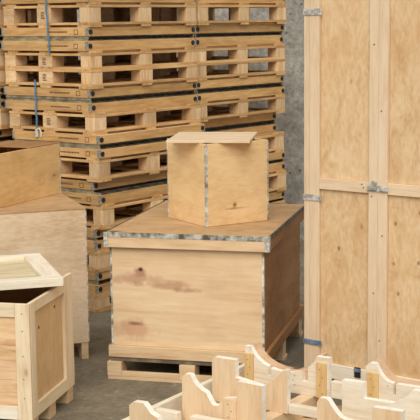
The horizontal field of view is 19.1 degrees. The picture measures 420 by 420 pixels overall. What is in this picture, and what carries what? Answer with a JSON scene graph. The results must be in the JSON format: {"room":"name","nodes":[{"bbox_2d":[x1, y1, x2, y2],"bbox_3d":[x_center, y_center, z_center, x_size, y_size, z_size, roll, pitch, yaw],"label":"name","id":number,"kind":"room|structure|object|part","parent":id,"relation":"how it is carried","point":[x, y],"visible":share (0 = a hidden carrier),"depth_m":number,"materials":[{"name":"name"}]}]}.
{"room":"warehouse","nodes":[
{"label":"warehouse","id":0,"kind":"room"},
{"bbox_2d":[0,239,341,419],"bbox_3d":[0.017,1.437,4.772,12.000,0.100,15.000,-1,9,0],"label":"floor","id":1,"kind":"structure","parent":0,"point":[96,396],"depth_m":7.28,"materials":[{"name":"concrete"}]},
{"bbox_2d":[0,273,74,419],"bbox_3d":[-1.172,0.743,6.691,0.700,0.720,0.656,1,9,13],"label":"box","id":2,"kind":"object","parent":1,"relation":"on","point":[37,373],"visible":0.98,"depth_m":6.45,"materials":[{"name":"brown wood"}]},
{"bbox_3d":[-1.246,0.499,6.341,0.542,0.070,0.020,1,9,13],"label":"rail","id":3,"kind":"part","parent":2,"relation":"part of","materials":[{"name":"brown wood"}]},
{"bbox_3d":[-1.240,1.028,6.422,0.542,0.070,0.020,1,9,13],"label":"rail","id":4,"kind":"part","parent":2,"relation":"part of","materials":[{"name":"white wood"}]},
{"bbox_3d":[-1.111,0.668,6.996,0.679,0.605,0.020,1,9,13],"label":"panel","id":5,"kind":"part","parent":2,"relation":"part of","materials":[{"name":"brown wood"}]},
{"bbox_2d":[0,253,62,290],"bbox_3d":[-1.231,0.344,6.772,0.740,0.045,0.740,-3,9,-17],"label":"lid","id":6,"kind":"object","parent":2,"relation":"on","point":[18,271],"visible":1,"depth_m":6.73,"materials":[{"name":"white wood"}]},
{"bbox_3d":[-1.245,0.353,6.769,0.568,0.016,0.598,-3,9,-17],"label":"panel","id":7,"kind":"part","parent":6,"relation":"part of","materials":[{"name":"brown wood"}]},
{"bbox_3d":[-1.330,0.296,7.088,0.740,0.045,0.070,-3,9,-17],"label":"frame rail","id":8,"kind":"part","parent":6,"relation":"part of","materials":[{"name":"white wood"}]},
{"bbox_3d":[-1.131,0.391,6.456,0.740,0.045,0.070,-3,9,-17],"label":"frame rail","id":9,"kind":"part","parent":6,"relation":"part of","materials":[{"name":"white wood"}]},
{"bbox_3d":[-0.925,0.326,6.865,0.100,0.045,0.598,-3,9,-17],"label":"frame rail","id":10,"kind":"part","parent":6,"relation":"part of","materials":[{"name":"white wood"}]},
{"bbox_3d":[-0.849,0.455,6.549,0.020,0.055,0.438,1,9,13],"label":"rail","id":11,"kind":"part","parent":2,"relation":"part of","materials":[{"name":"brown wood"}]},
{"bbox_3d":[-0.859,0.719,6.592,0.014,0.478,0.438,1,9,13],"label":"panel","id":12,"kind":"part","parent":2,"relation":"part of","materials":[{"name":"brown wood"}]},
{"bbox_3d":[-0.843,0.991,6.631,0.020,0.070,0.438,1,9,13],"label":"rail","id":13,"kind":"part","parent":2,"relation":"part of","materials":[{"name":"brown wood"}]},
{"bbox_2d":[0,193,89,358],"bbox_3d":[-1.414,0.443,7.885,1.152,0.957,0.702,-4,9,-19],"label":"crate","id":14,"kind":"object","parent":1,"relation":"on","point":[54,227],"visible":0.6,"depth_m":7.66,"materials":[{"name":"brown wood"}]},
{"bbox_2d":[0,143,60,207],"bbox_3d":[-1.353,-0.233,8.029,0.422,0.332,0.802,3,10,25],"label":"box","id":15,"kind":"object","parent":14,"relation":"on","point":[26,174],"visible":0.99,"depth_m":7.98,"materials":[{"name":"orange wood"}]},
{"bbox_3d":[-1.539,-0.243,8.113,0.012,0.332,0.800,3,10,25],"label":"panel","id":16,"kind":"part","parent":15,"relation":"part of","materials":[{"name":"brown wood"}]},
{"bbox_3d":[-1.188,-0.289,8.382,0.395,0.332,0.012,3,10,25],"label":"panel","id":17,"kind":"part","parent":15,"relation":"part of","materials":[{"name":"brown wood"}]},
{"bbox_2d":[0,140,58,147],"bbox_3d":[-1.254,-0.431,8.196,0.400,0.006,0.360,3,10,25],"label":"plywood sheet","id":18,"kind":"object","parent":15,"relation":"on","point":[8,144],"visible":1,"depth_m":8.16,"materials":[{"name":"brown wood"}]},
{"bbox_3d":[-1.421,-0.024,7.814,1.150,0.013,0.700,-4,9,-19],"label":"panel","id":19,"kind":"part","parent":14,"relation":"part of","materials":[{"name":"brown wood"}]},
{"bbox_2d":[88,291,110,312],"bbox_3d":[-0.781,0.565,9.757,0.880,0.135,1.200,6,11,38],"label":"wooden pallet","id":20,"kind":"object","parent":1,"relation":"on","point":[98,303],"visible":0.09,"depth_m":9.06,"materials":[{"name":"brown wood"}]},
{"bbox_2d":[88,279,110,293],"bbox_3d":[-0.785,0.457,9.744,0.892,0.082,1.205,6,11,38],"label":"crate","id":21,"kind":"object","parent":20,"relation":"on","point":[103,286],"visible":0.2,"depth_m":9.05,"materials":[{"name":"brown wood"}]},
{"bbox_2d":[88,255,109,282],"bbox_3d":[-0.785,0.377,9.733,0.892,0.079,1.205,6,11,38],"label":"crate","id":22,"kind":"object","parent":21,"relation":"on","point":[95,277],"visible":0.13,"depth_m":9.04,"materials":[{"name":"brown wood"}]},
{"bbox_2d":[87,249,109,272],"bbox_3d":[-0.777,0.264,9.704,0.880,0.154,1.200,6,11,38],"label":"wooden pallet","id":23,"kind":"object","parent":22,"relation":"on","point":[99,261],"visible":0.11,"depth_m":9.01,"materials":[{"name":"brown wood"}]},
{"bbox_2d":[87,237,109,251],"bbox_3d":[-0.789,0.143,9.695,0.892,0.088,1.205,6,11,38],"label":"crate","id":24,"kind":"object","parent":23,"relation":"on","point":[96,245],"visible":0.14,"depth_m":8.99,"materials":[{"name":"brown wood"}]},
{"bbox_2d":[86,210,141,239],"bbox_3d":[-0.794,0.063,9.677,0.892,0.077,1.205,6,11,38],"label":"crate","id":25,"kind":"object","parent":24,"relation":"on","point":[91,233],"visible":0.16,"depth_m":8.99,"materials":[{"name":"brown wood"}]},
{"bbox_3d":[-0.795,0.030,9.672,0.836,0.010,1.156,6,11,38],"label":"panel","id":26,"kind":"part","parent":25,"relation":"part of","materials":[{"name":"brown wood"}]},
{"bbox_2d":[79,194,167,229],"bbox_3d":[-0.737,-0.057,9.622,0.880,0.175,1.200,6,11,38],"label":"wooden pallet","id":27,"kind":"object","parent":25,"relation":"on","point":[103,215],"visible":0.31,"depth_m":9.10,"materials":[{"name":"brown wood"}]},
{"bbox_2d":[61,179,167,205],"bbox_3d":[-0.753,-0.187,9.607,0.892,0.088,1.205,6,11,38],"label":"crate","id":28,"kind":"object","parent":27,"relation":"on","point":[154,188],"visible":0.38,"depth_m":9.07,"materials":[{"name":"brown wood"}]},
{"bbox_2d":[61,160,166,191],"bbox_3d":[-0.809,-0.276,9.645,0.892,0.077,1.205,6,11,38],"label":"crate","id":29,"kind":"object","parent":28,"relation":"on","point":[77,184],"visible":0.37,"depth_m":9.10,"materials":[{"name":"brown wood"}]},
{"bbox_2d":[60,150,166,182],"bbox_3d":[-0.762,-0.391,9.576,0.880,0.170,1.200,6,11,38],"label":"wooden pallet","id":30,"kind":"object","parent":29,"relation":"on","point":[98,170],"visible":0.4,"depth_m":9.16,"materials":[{"name":"brown wood"}]},
{"bbox_2d":[60,137,170,158],"bbox_3d":[-0.754,-0.514,9.551,0.892,0.082,1.205,6,11,38],"label":"crate","id":31,"kind":"object","parent":30,"relation":"on","point":[123,149],"visible":0.48,"depth_m":9.01,"materials":[{"name":"brown wood"}]},
{"bbox_2d":[12,121,204,146],"bbox_3d":[-0.759,-0.595,9.542,0.892,0.081,1.205,6,11,38],"label":"crate","id":32,"kind":"object","parent":31,"relation":"on","point":[64,138],"visible":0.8,"depth_m":9.12,"materials":[{"name":"brown wood"}]},
{"bbox_2d":[9,103,200,135],"bbox_3d":[-0.788,-0.718,9.555,0.880,0.159,1.200,6,11,38],"label":"wooden pallet","id":33,"kind":"object","parent":32,"relation":"on","point":[95,123],"visible":0.8,"depth_m":9.27,"materials":[{"name":"brown wood"}]},
{"bbox_2d":[5,92,197,112],"bbox_3d":[-0.817,-0.842,9.561,0.892,0.085,1.205,6,11,38],"label":"crate","id":34,"kind":"object","parent":33,"relation":"on","point":[102,105],"visible":0.82,"depth_m":9.17,"materials":[{"name":"brown wood"}]},
{"bbox_2d":[4,82,196,100],"bbox_3d":[-0.822,-0.924,9.543,0.892,0.082,1.205,6,11,38],"label":"crate","id":35,"kind":"object","parent":34,"relation":"on","point":[61,93],"visible":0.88,"depth_m":9.13,"materials":[{"name":"brown wood"}]},
{"bbox_3d":[-0.823,-0.959,9.538,0.836,0.010,1.156,6,11,38],"label":"panel","id":36,"kind":"part","parent":35,"relation":"part of","materials":[{"name":"brown wood"}]},
{"bbox_2d":[5,64,197,88],"bbox_3d":[-0.812,-1.029,9.513,0.880,0.134,1.200,6,11,38],"label":"wooden pallet","id":37,"kind":"object","parent":35,"relation":"on","point":[15,77],"visible":0.8,"depth_m":9.24,"materials":[{"name":"brown wood"}]},
{"bbox_2d":[34,80,41,136],"bbox_3d":[-1.259,-0.742,9.129,0.066,0.420,0.020,5,10,32],"label":"strap","id":38,"kind":"object","parent":37,"relation":"hanging from","point":[36,130],"visible":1,"depth_m":9.14,"materials":[{"name":"blue"}]},
{"bbox_2d":[5,47,196,69],"bbox_3d":[-0.816,-1.162,9.507,0.880,0.131,1.200,6,11,38],"label":"wooden pallet","id":39,"kind":"object","parent":37,"relation":"on","point":[112,59],"visible":0.94,"depth_m":9.22,"materials":[{"name":"brown wood"}]},
{"bbox_2d":[1,36,194,50],"bbox_3d":[-0.834,-1.270,9.491,0.892,0.088,1.205,6,11,38],"label":"crate","id":40,"kind":"object","parent":39,"relation":"on","point":[128,43],"visible":0.98,"depth_m":9.10,"materials":[{"name":"brown wood"}]},
{"bbox_2d":[1,25,195,38],"bbox_3d":[-0.832,-1.353,9.483,0.892,0.079,1.205,6,11,38],"label":"crate","id":41,"kind":"object","parent":40,"relation":"on","point":[134,31],"visible":0.94,"depth_m":9.09,"materials":[{"name":"brown wood"}]},
{"bbox_2d":[3,2,196,27],"bbox_3d":[-0.819,-1.477,9.459,0.880,0.173,1.200,6,11,38],"label":"wooden pallet","id":42,"kind":"object","parent":41,"relation":"on","point":[92,14],"visible":0.99,"depth_m":9.18,"materials":[{"name":"brown wood"}]},
{"bbox_2d":[1,0,195,3],"bbox_3d":[-0.829,-1.610,9.435,0.892,0.097,1.205,6,11,38],"label":"crate","id":43,"kind":"object","parent":42,"relation":"on","point":[2,1],"visible":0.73,"depth_m":9.08,"materials":[{"name":"brown wood"}]},
{"bbox_2d":[45,0,49,53],"bbox_3d":[-1.170,-1.345,8.963,0.040,0.440,0.006,6,11,38],"label":"strap","id":44,"kind":"object","parent":43,"relation":"hanging from","point":[45,0],"visible":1,"depth_m":8.96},
{"bbox_3d":[-0.760,-0.630,9.537,0.836,0.010,1.156,6,11,38],"label":"panel","id":45,"kind":"part","parent":32,"relation":"part of","materials":[{"name":"brown wood"}]},
{"bbox_3d":[-0.809,-0.309,9.640,0.836,0.010,1.156,6,11,38],"label":"panel","id":46,"kind":"part","parent":29,"relation":"part of","materials":[{"name":"brown wood"}]},
{"bbox_3d":[-0.752,-0.149,9.612,0.836,0.010,1.156,6,11,38],"label":"panel","id":47,"kind":"part","parent":28,"relation":"part of","materials":[{"name":"brown wood"}]},
{"bbox_2d":[107,223,302,382],"bbox_3d":[0.009,0.523,7.807,0.961,0.790,1.280,1,9,14],"label":"crate","id":48,"kind":"object","parent":1,"relation":"on","point":[186,308],"visible":0.73,"depth_m":7.24,"materials":[{"name":"brown wood"}]},
{"bbox_3d":[-0.347,0.965,7.309,0.350,0.029,0.022,1,9,14],"label":"skid rail","id":49,"kind":"part","parent":48,"relation":"part of","materials":[{"name":"brown wood"}]},
{"bbox_3d":[-0.134,0.840,7.249,0.949,0.067,0.022,1,9,14],"label":"rail","id":50,"kind":"part","parent":48,"relation":"part of","materials":[{"name":"brown wood"}]},
{"bbox_3d":[-0.135,0.513,7.217,0.907,0.590,0.012,1,9,14],"label":"panel","id":51,"kind":"part","parent":48,"relation":"part of","materials":[{"name":"brown wood"}]},
{"bbox_2d":[103,200,303,252],"bbox_3d":[0.011,0.087,7.736,0.980,0.089,1.290,1,9,14],"label":"lid","id":52,"kind":"object","parent":48,"relation":"on","point":[152,228],"visible":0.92,"depth_m":7.23,"materials":[{"name":"brown wood"}]},
{"bbox_3d":[0.012,0.051,7.733,0.960,0.012,1.272,1,9,14],"label":"panel","id":53,"kind":"part","parent":52,"relation":"part of","materials":[{"name":"brown wood"}]},
{"bbox_2d":[167,138,268,226],"bbox_3d":[0.046,-0.189,7.627,0.446,0.490,0.459,-6,10,-31],"label":"box","id":54,"kind":"object","parent":52,"relation":"on","point":[209,184],"visible":0.87,"depth_m":7.45,"materials":[{"name":"brown wood"}]},
{"bbox_3d":[-0.141,-0.170,7.521,0.012,0.490,0.444,-6,10,-31],"label":"panel","id":55,"kind":"part","parent":54,"relation":"part of","materials":[{"name":"brown wood"}]},
{"bbox_2d":[166,132,257,142],"bbox_3d":[0.020,-0.443,7.608,0.497,0.016,0.560,0,9,7],"label":"plywood sheet","id":56,"kind":"object","parent":54,"relation":"on","point":[181,137],"visible":1,"depth_m":7.51,"materials":[{"name":"brown wood"}]},
{"bbox_3d":[0.167,-0.162,7.443,0.431,0.490,0.012,-6,10,-31],"label":"panel","id":57,"kind":"part","parent":54,"relation":"part of","materials":[{"name":"brown wood"}]},
{"bbox_3d":[0.072,0.976,7.207,0.323,0.029,0.022,1,9,14],"label":"skid rail","id":58,"kind":"part","parent":48,"relation":"part of","materials":[{"name":"brown wood"}]},
{"bbox_3d":[0.447,0.465,7.689,0.012,0.650,1.184,1,9,14],"label":"panel","id":59,"kind":"part","parent":48,"relation":"part of","materials":[{"name":"brown wood"}]},
{"bbox_3d":[0.468,0.759,7.730,0.022,0.067,1.210,1,9,14],"label":"rail","id":60,"kind":"part","parent":48,"relation":"part of","materials":[{"name":"brown wood"}]},
{"bbox_2d":[122,342,419,419],"bbox_3d":[0.445,1.003,5.956,1.440,0.391,1.550,5,10,32],"label":"supports","id":61,"kind":"object","parent":1,"relation":"on","point":[234,391],"visible":1,"depth_m":6.17,"materials":[{"name":"white wood"}]},
{"bbox_3d":[-0.149,1.024,6.341,0.030,0.185,1.550,5,10,32],"label":"rail","id":62,"kind":"part","parent":61,"relation":"part of","materials":[{"name":"white wood"}]},
{"bbox_2d":[303,0,419,380],"bbox_3d":[1.062,-0.213,6.880,0.958,2.500,0.572,6,11,37],"label":"crate","id":63,"kind":"object","parent":1,"relation":"on","point":[361,196],"visible":0.85,"depth_m":6.75,"materials":[{"name":"brown wood"}]},
{"bbox_3d":[0.739,-0.136,6.827,0.317,0.062,0.030,6,11,37],"label":"rail","id":64,"kind":"part","parent":63,"relation":"part of","materials":[{"name":"brown wood"}]},
{"bbox_3d":[0.750,0.382,6.914,0.317,0.986,0.012,6,11,37],"label":"panel","id":65,"kind":"part","parent":63,"relation":"part of","materials":[{"name":"brown wood"}]},
{"bbox_3d":[0.737,-0.763,6.739,0.317,1.203,0.012,6,11,37],"label":"panel","id":66,"kind":"part","parent":63,"relation":"part of","materials":[{"name":"brown wood"}]},
{"bbox_3d":[0.875,-0.140,6.685,0.036,0.036,0.012,6,11,37],"label":"latch knob","id":67,"kind":"part","parent":63,"relation":"part of","materials":[{"name":"metal"}]},
{"bbox_3d":[0.926,0.930,6.851,0.763,0.082,0.032,6,11,37],"label":"rail","id":68,"kind":"part","parent":63,"relation":"part of","materials":[{"name":"white wood"}]},
{"bbox_3d":[0.921,-0.110,6.648,0.040,0.026,0.008,6,11,37],"label":"latch plate","id":69,"kind":"part","parent":63,"relation":"part of","materials":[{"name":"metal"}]},
{"bbox_3d":[1.085,-0.099,6.561,0.332,0.062,0.030,6,11,37],"label":"rail","id":70,"kind":"part","parent":63,"relation":"part of","materials":[{"name":"brown wood"}]},
{"bbox_3d":[1.097,0.418,6.647,0.332,0.986,0.012,6,11,37],"label":"panel","id":71,"kind":"part","parent":63,"relation":"part of","materials":[{"name":"brown wood"}]},
{"bbox_3d":[1.083,-0.726,6.472,0.332,1.203,0.012,6,11,37],"label":"panel","id":72,"kind":"part","parent":63,"relation":"part of","materials":[{"name":"brown wood"}]},
{"bbox_3d":[-0.054,0.406,10.739,0.880,0.135,1.201,6,11,38],"label":"wooden pallet","id":73,"kind":"object","parent":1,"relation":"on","visible":0},
{"bbox_3d":[-0.065,0.298,10.724,0.892,0.082,1.205,6,11,38],"label":"crate","id":74,"kind":"object","parent":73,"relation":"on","visible":0},
{"bbox_3d":[-0.063,0.218,10.717,0.892,0.079,1.205,6,11,38],"label":"crate","id":75,"kind":"object","parent":74,"relation":"on","visible":0},
{"bbox_3d":[-0.058,0.103,10.700,0.880,0.154,1.201,6,11,38],"label":"wooden pallet","id":76,"kind":"object","parent":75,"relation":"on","visible":0},
{"bbox_2d":[269,199,285,202],"bbox_3d":[-0.062,-0.017,10.685,0.892,0.088,1.205,6,11,38],"label":"crate","id":77,"kind":"object","parent":76,"relation":"on","point":[277,200],"visible":0.09,"depth_m":10.83,"materials":[{"name":"brown wood"}]},
{"bbox_2d":[269,191,284,200],"bbox_3d":[-0.067,-0.097,10.668,0.892,0.077,1.205,6,11,38],"label":"crate","id":78,"kind":"object","parent":77,"relation":"on","point":[272,195],"visible":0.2,"depth_m":10.77,"materials":[{"name":"brown wood"}]},
{"bbox_2d":[269,170,286,192],"bbox_3d":[-0.052,-0.221,10.644,0.880,0.175,1.200,6,11,38],"label":"wooden pallet","id":79,"kind":"object","parent":78,"relation":"on","point":[277,180],"visible":0.12,"depth_m":10.77,"materials":[{"name":"brown wood"}]},
{"bbox_2d":[269,160,284,172],"bbox_3d":[-0.068,-0.352,10.629,0.892,0.088,1.205,6,11,38],"label":"crate","id":80,"kind":"object","parent":79,"relation":"on","point":[278,165],"visible":0.14,"depth_m":10.74,"materials":[{"name":"brown wood"}]},
{"bbox_2d":[269,151,284,160],"bbox_3d":[-0.068,-0.433,10.618,0.892,0.077,1.205,6,11,38],"label":"crate","id":81,"kind":"object","parent":80,"relation":"on","point":[273,156],"visible":0.16,"depth_m":10.72,"materials":[{"name":"brown wood"}]},
{"bbox_2d":[255,131,283,152],"bbox_3d":[-0.075,-0.555,10.600,0.880,0.170,1.200,6,11,38],"label":"wooden pallet","id":82,"kind":"object","parent":81,"relation":"on","point":[275,138],"visible":0.12,"depth_m":10.71,"materials":[{"name":"brown wood"}]},
{"bbox_2d":[204,122,275,132],"bbox_3d":[-0.145,-0.687,10.632,0.892,0.082,1.205,6,11,38],"label":"crate","id":83,"kind":"object","parent":82,"relation":"on","point":[264,127],"visible":0.21,"depth_m":10.56,"materials":[{"name":"brown wood"}]},
{"bbox_2d":[201,114,275,129],"bbox_3d":[-0.144,-0.768,10.626,0.892,0.081,1.205,6,11,38],"label":"crate","id":84,"kind":"object","parent":83,"relation":"on","point":[221,123],"visible":0.18,"depth_m":10.42,"materials":[{"name":"brown wood"}]},
{"bbox_2d":[128,94,284,121],"bbox_3d":[-0.069,-0.879,10.550,0.880,0.159,1.200,6,11,38],"label":"wooden pallet","id":85,"kind":"object","parent":84,"relation":"on","point":[236,108],"visible":0.47,"depth_m":10.32,"materials":[{"name":"brown wood"}]},
{"bbox_2d":[196,84,284,101],"bbox_3d":[-0.076,-1.000,10.532,0.892,0.085,1.205,6,11,38],"label":"crate","id":86,"kind":"object","parent":85,"relation":"on","point":[278,89],"visible":0.45,"depth_m":10.24,"materials":[{"name":"brown wood"}]},
{"bbox_2d":[195,75,283,91],"bbox_3d":[-0.085,-1.081,10.513,0.892,0.082,1.205,6,11,38],"label":"crate","id":87,"kind":"object","parent":86,"relation":"on","point":[215,84],"visible":0.31,"depth_m":10.22,"materials":[{"name":"brown wood"}]},
{"bbox_2d":[124,59,284,80],"bbox_3d":[-0.072,-1.188,10.499,0.880,0.134,1.200,6,11,38],"label":"wooden pallet","id":88,"kind":"object","parent":87,"relation":"on","point":[206,71],"visible":0.52,"depth_m":10.26,"materials":[{"name":"brown wood"}]},
{"bbox_2d":[124,44,284,63],"bbox_3d":[-0.075,-1.320,10.480,0.880,0.131,1.200,6,11,38],"label":"wooden pallet","id":89,"kind":"object","parent":88,"relation":"on","point":[236,53],"visible":0.56,"depth_m":10.23,"materials":[{"name":"brown wood"}]},
{"bbox_2d":[194,33,282,46],"bbox_3d":[-0.092,-1.429,10.475,0.892,0.088,1.205,6,11,38],"label":"crate","id":90,"kind":"object","parent":89,"relation":"on","point":[268,38],"visible":0.5,"depth_m":10.18,"materials":[{"name":"brown wood"}]},
{"bbox_2d":[194,24,283,35],"bbox_3d":[-0.087,-1.512,10.461,0.892,0.079,1.205,6,11,38],"label":"crate","id":91,"kind":"object","parent":90,"relation":"on","point":[247,28],"visible":0.37,"depth_m":10.17,"materials":[{"name":"brown wood"}]},
{"bbox_2d":[123,3,285,24],"bbox_3d":[-0.066,-1.631,10.409,0.880,0.173,1.200,6,11,37],"label":"wooden pallet","id":92,"kind":"object","parent":91,"relation":"on","point":[239,13],"visible":0.61,"depth_m":10.15,"materials":[{"name":"brown wood"}]},
{"bbox_2d":[196,0,285,2],"bbox_3d":[-0.079,-1.767,10.403,0.892,0.097,1.205,6,11,38],"label":"crate","id":93,"kind":"object","parent":92,"relation":"on","point":[197,1],"visible":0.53,"depth_m":10.12,"materials":[{"name":"brown wood"}]},
{"bbox_3d":[-1.539,0.483,10.345,0.880,0.135,1.200,6,11,38],"label":"wooden pallet","id":94,"kind":"object","parent":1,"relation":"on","visible":0},
{"bbox_3d":[-1.540,0.376,10.327,0.892,0.082,1.205,6,11,38],"label":"crate","id":95,"kind":"object","parent":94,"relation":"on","visible":0},
{"bbox_3d":[-1.540,0.296,10.317,0.892,0.079,1.205,6,11,38],"label":"crate","id":96,"kind":"object","parent":95,"relation":"on","visible":0},
{"bbox_3d":[-1.539,0.183,10.294,0.880,0.154,1.200,6,11,38],"label":"wooden pallet","id":97,"kind":"object","parent":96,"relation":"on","visible":0},
{"bbox_3d":[-1.543,0.062,10.286,0.892,0.088,1.205,6,11,38],"label":"crate","id":98,"kind":"object","parent":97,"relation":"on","visible":0},
{"bbox_3d":[-1.548,-0.018,10.267,0.892,0.077,1.205,6,11,38],"label":"crate","id":99,"kind":"object","parent":98,"relation":"on","visible":0},
{"bbox_3d":[-1.543,-0.143,10.248,0.880,0.175,1.200,6,11,37],"label":"wooden pallet","id":100,"kind":"object","parent":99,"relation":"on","visible":0},
{"bbox_3d":[-1.547,-0.274,10.235,0.892,0.088,1.205,6,11,38],"label":"crate","id":101,"kind":"object","parent":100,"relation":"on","visible":0},
{"bbox_3d":[-1.549,-0.355,10.218,0.892,0.077,1.205,6,11,38],"label":"crate","id":102,"kind":"object","parent":101,"relation":"on","visible":0},
{"bbox_3d":[-1.550,-0.477,10.201,0.880,0.170,1.201,6,11,38],"label":"wooden pallet","id":103,"kind":"object","parent":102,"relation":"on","visible":0},
{"bbox_2d":[0,137,13,141],"bbox_3d":[-1.588,-0.605,10.208,0.892,0.082,1.205,6,11,38],"label":"crate","id":104,"kind":"object","parent":103,"relation":"on","point":[11,138],"visible":0.02,"depth_m":9.59,"materials":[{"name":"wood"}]},
{"bbox_2d":[0,128,12,138],"bbox_3d":[-1.590,-0.685,10.195,0.892,0.081,1.205,6,11,38],"label":"crate","id":105,"kind":"object","parent":104,"relation":"on","point":[4,133],"visible":0.08,"depth_m":9.54,"materials":[{"name":"brown wood"}]},
{"bbox_2d":[0,108,84,128],"bbox_3d":[-1.555,-0.800,10.150,0.880,0.159,1.200,6,11,37],"label":"wooden pallet","id":106,"kind":"object","parent":105,"relation":"on","point":[4,113],"visible":0.12,"depth_m":9.46,"materials":[{"name":"brown wood"}]},
{"bbox_2d":[0,96,6,107],"bbox_3d":[-1.557,-0.921,10.131,0.892,0.085,1.205,6,11,38],"label":"crate","id":107,"kind":"object","parent":106,"relation":"on","point":[2,98],"visible":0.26,"depth_m":9.42,"materials":[{"name":"brown wood"}]},
{"bbox_2d":[0,86,5,96],"bbox_3d":[-1.561,-1.003,10.117,0.892,0.082,1.205,6,11,38],"label":"crate","id":108,"kind":"object","parent":107,"relation":"on","point":[1,87],"visible":0.16,"depth_m":9.40,"materials":[{"name":"brown wood"}]},
{"bbox_2d":[0,68,80,85],"bbox_3d":[-1.552,-1.110,10.100,0.880,0.134,1.200,6,11,38],"label":"wooden pallet","id":109,"kind":"object","parent":108,"relation":"on","point":[32,75],"visible":0.12,"depth_m":9.44,"materials":[{"name":"brown wood"}]},
{"bbox_2d":[0,50,80,67],"bbox_3d":[-1.550,-1.241,10.082,0.880,0.131,1.200,6,11,38],"label":"wooden pallet","id":110,"kind":"object","parent":109,"relation":"on","point":[31,59],"visible":0.11,"depth_m":9.74,"materials":[{"name":"brown wood"}]},
{"bbox_3d":[-1.566,-1.350,10.070,0.892,0.088,1.205,6,11,38],"label":"crate","id":111,"kind":"object","parent":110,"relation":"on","visible":0},
{"bbox_3d":[-1.565,-1.433,10.057,0.892,0.079,1.205,6,11,38],"label":"crate","id":112,"kind":"object","parent":111,"relation":"on","visible":0},
{"bbox_2d":[0,4,77,27],"bbox_3d":[-1.552,-1.555,10.022,0.880,0.173,1.200,6,11,38],"label":"wooden pallet","id":113,"kind":"object","parent":112,"relation":"on","point":[31,14],"visible":0.09,"depth_m":10.03,"materials":[{"name":"brown wood"}]},
{"bbox_2d":[77,0,303,238],"bbox_3d":[-0.026,-2.199,11.677,12.000,5.000,0.250,-1,9,0],"label":"wall","id":114,"kind":"structure","parent":0,"point":[291,122],"depth_m":11.71,"materials":[{"name":"concrete"}]}
]}

